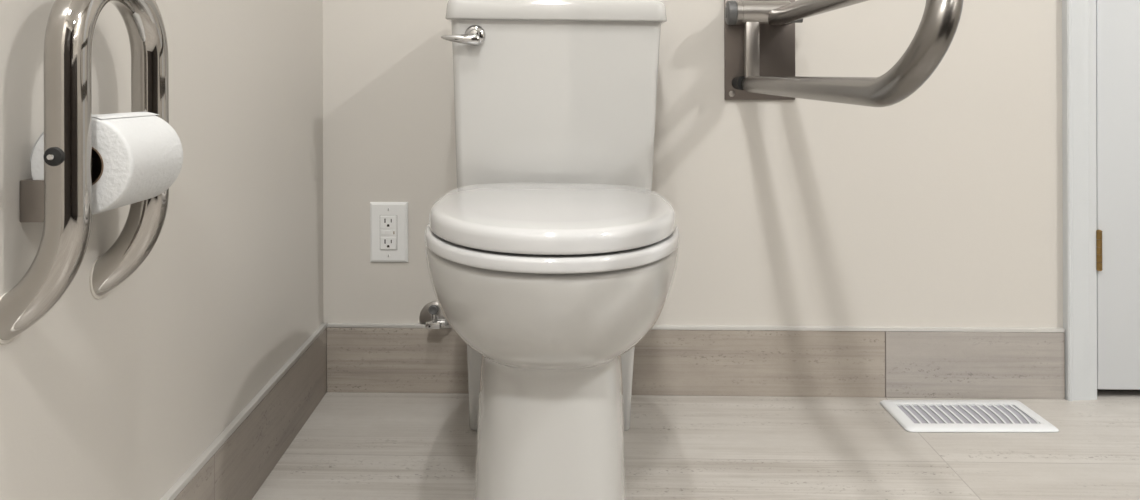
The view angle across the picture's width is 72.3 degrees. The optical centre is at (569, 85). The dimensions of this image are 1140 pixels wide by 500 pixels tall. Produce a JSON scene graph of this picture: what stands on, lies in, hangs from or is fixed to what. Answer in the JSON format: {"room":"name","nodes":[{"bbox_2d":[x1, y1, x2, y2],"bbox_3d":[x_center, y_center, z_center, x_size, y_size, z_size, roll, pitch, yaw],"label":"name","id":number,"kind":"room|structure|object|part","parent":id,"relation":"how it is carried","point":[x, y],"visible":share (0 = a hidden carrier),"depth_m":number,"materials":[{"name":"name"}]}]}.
{"room":"accessible bathroom","nodes":[
{"label":"accessible bathroom","id":0,"kind":"room"},
{"bbox_2d":[0,0,323,499],"bbox_3d":[-0.518,-0.585,0.035,0.120,2.440,3.220,0,0,-2],"label":"wall","id":1,"kind":"structure","parent":0,"point":[114,396],"depth_m":0.98,"materials":[{"name":"paint"}]},
{"bbox_2d":[0,0,168,343],"bbox_3d":[-0.454,0.053,0.731,0.082,0.332,0.183,0,0,-2],"label":"grab bar","id":2,"kind":"object","parent":1,"relation":"attached to","point":[62,200],"visible":0.97,"depth_m":0.66,"materials":[{"name":"silver metal"}]},
{"bbox_2d":[30,112,182,214],"bbox_3d":[-0.431,0.070,0.736,0.088,0.088,0.105,0,0,-2],"label":"toilet roll","id":3,"kind":"object","parent":2,"relation":"on","point":[140,154],"visible":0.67,"depth_m":0.70,"materials":[{"name":"grey paper"}]},
{"bbox_2d":[160,323,326,499],"bbox_3d":[-0.451,0.568,0.068,0.010,0.134,3.100,0,0,-2],"label":"baseboard","id":4,"kind":"structure","parent":1,"relation":"attached to","point":[242,464],"depth_m":1.25,"materials":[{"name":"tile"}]},
{"bbox_2d":[323,0,1062,327],"bbox_3d":[0.890,-0.589,1.637,3.120,2.440,0.110,0,0,2],"label":"wall","id":5,"kind":"structure","parent":0,"point":[941,205],"depth_m":1.59,"materials":[{"name":"paint"}]},
{"bbox_2d":[370,202,407,261],"bbox_3d":[-0.376,0.304,1.617,0.079,0.125,0.009,0,0,2],"label":"wall outlet","id":6,"kind":"object","parent":5,"relation":"attached to","point":[388,220],"visible":1,"depth_m":1.62,"materials":[{"name":"white plastic"}]},
{"bbox_2d":[380,215,396,249],"bbox_3d":[-0.376,0.304,1.615,0.035,0.071,0.003,0,0,2],"label":"receptacle","id":7,"kind":"object","parent":6,"relation":"attached to","point":[388,223],"depth_m":1.61,"materials":[{"name":"white plastic"}]},
{"bbox_2d":[419,300,447,328],"bbox_3d":[-0.259,0.457,1.590,0.068,0.059,0.068,0,0,25],"label":"shutoff valve","id":8,"kind":"object","parent":5,"relation":"attached to","point":[431,314],"visible":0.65,"depth_m":1.56,"materials":[{"name":"silver metal"}]},
{"bbox_3d":[-0.276,0.452,1.581,0.020,0.019,0.020,0,0,2],"label":"handle","id":9,"kind":"part","parent":8,"relation":"part of","materials":[{"name":"grey plastic"}]},
{"bbox_2d":[327,327,1064,398],"bbox_3d":[0.246,0.566,1.598,1.501,0.134,0.010,0,0,2],"label":"baseboard","id":10,"kind":"structure","parent":5,"relation":"attached to","point":[782,363],"depth_m":1.59,"materials":[{"name":"tile"}]},
{"bbox_2d":[327,323,1064,331],"bbox_3d":[0.246,0.495,1.598,1.501,0.007,0.010,0,0,2],"label":"trim","id":11,"kind":"structure","parent":5,"relation":"attached to","point":[352,325],"depth_m":1.59,"materials":[{"name":"white metal"}]},
{"bbox_2d":[724,0,963,106],"bbox_3d":[0.370,-0.087,1.165,0.151,0.231,0.866,0,0,2],"label":"grab bar","id":12,"kind":"object","parent":5,"relation":"attached to","point":[759,35],"visible":1,"depth_m":1.23,"materials":[{"name":"grey metal"}]},
{"bbox_3d":[0.388,-0.087,1.595,0.144,0.231,0.006,0,0,2],"label":"wall plate","id":13,"kind":"part","parent":12,"relation":"part of","materials":[{"name":"grey metal"}]},
{"bbox_3d":[0.444,-0.133,1.534,0.025,0.017,0.017,0,0,2],"label":"release knob","id":14,"kind":"part","parent":12,"relation":"part of","materials":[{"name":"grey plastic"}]},
{"bbox_2d":[1062,0,1096,400],"bbox_3d":[1.454,-0.428,1.555,0.919,2.115,0.018,0,0,2],"label":"trim","id":15,"kind":"structure","parent":5,"relation":"attached to","point":[1078,16],"depth_m":1.56,"materials":[{"name":"grey paint"}]},
{"bbox_2d":[1096,0,1139,389],"bbox_3d":[1.448,-0.401,1.543,0.785,2.023,0.109,0,0,2],"label":"door","id":16,"kind":"structure","parent":5,"relation":"in","point":[1117,21],"depth_m":1.57,"materials":[{"name":"grey paint"}]},
{"bbox_2d":[252,389,1139,499],"bbox_3d":[0.845,0.646,0.574,3.150,0.030,4.200,0,0,2],"label":"floor","id":17,"kind":"structure","parent":0,"point":[353,445],"depth_m":1.34,"materials":[{"name":"tile"}]},
{"bbox_2d":[425,0,679,499],"bbox_3d":[-0.024,0.238,1.243,0.412,0.800,0.694,1,0,-1],"label":"toilet","id":18,"kind":"object","parent":17,"relation":"on","point":[553,253],"visible":1,"depth_m":1.04,"materials":[{"name":"grey ceramic"}]},
{"bbox_3d":[-0.192,-0.082,1.365,0.068,0.021,0.013,0,0,-4],"label":"lever","id":19,"kind":"part","parent":18,"relation":"part of","materials":[{"name":"silver metal"}]},
{"bbox_3d":[-0.169,-0.090,1.378,0.038,0.038,0.026,1,0,-1],"label":"flush handle","id":20,"kind":"part","parent":18,"relation":"part of","materials":[{"name":"silver metal"}]},
{"bbox_3d":[-0.025,0.207,1.127,0.364,0.018,0.461,1,0,-1],"label":"seat","id":21,"kind":"part","parent":18,"relation":"part of","materials":[{"name":"grey plastic"}]},
{"bbox_3d":[-0.025,0.180,1.133,0.352,0.030,0.467,1,0,-1],"label":"seat lid","id":22,"kind":"part","parent":18,"relation":"part of","materials":[{"name":"grey plastic"}]},
{"bbox_3d":[-0.027,0.043,1.486,0.377,0.320,0.196,1,0,-1],"label":"tank","id":23,"kind":"part","parent":18,"relation":"part of","materials":[{"name":"grey ceramic"}]},
{"bbox_3d":[-0.025,-0.137,1.483,0.396,0.040,0.214,1,0,-1],"label":"tank lid","id":24,"kind":"part","parent":18,"relation":"part of","materials":[{"name":"grey ceramic"}]},
{"bbox_2d":[880,400,1058,431],"bbox_3d":[0.755,0.628,1.489,0.280,0.006,0.138,0,0,1],"label":"floor vent","id":25,"kind":"object","parent":17,"relation":"in","point":[912,415],"visible":1,"depth_m":1.48,"materials":[{"name":"white metal"}]}
]}

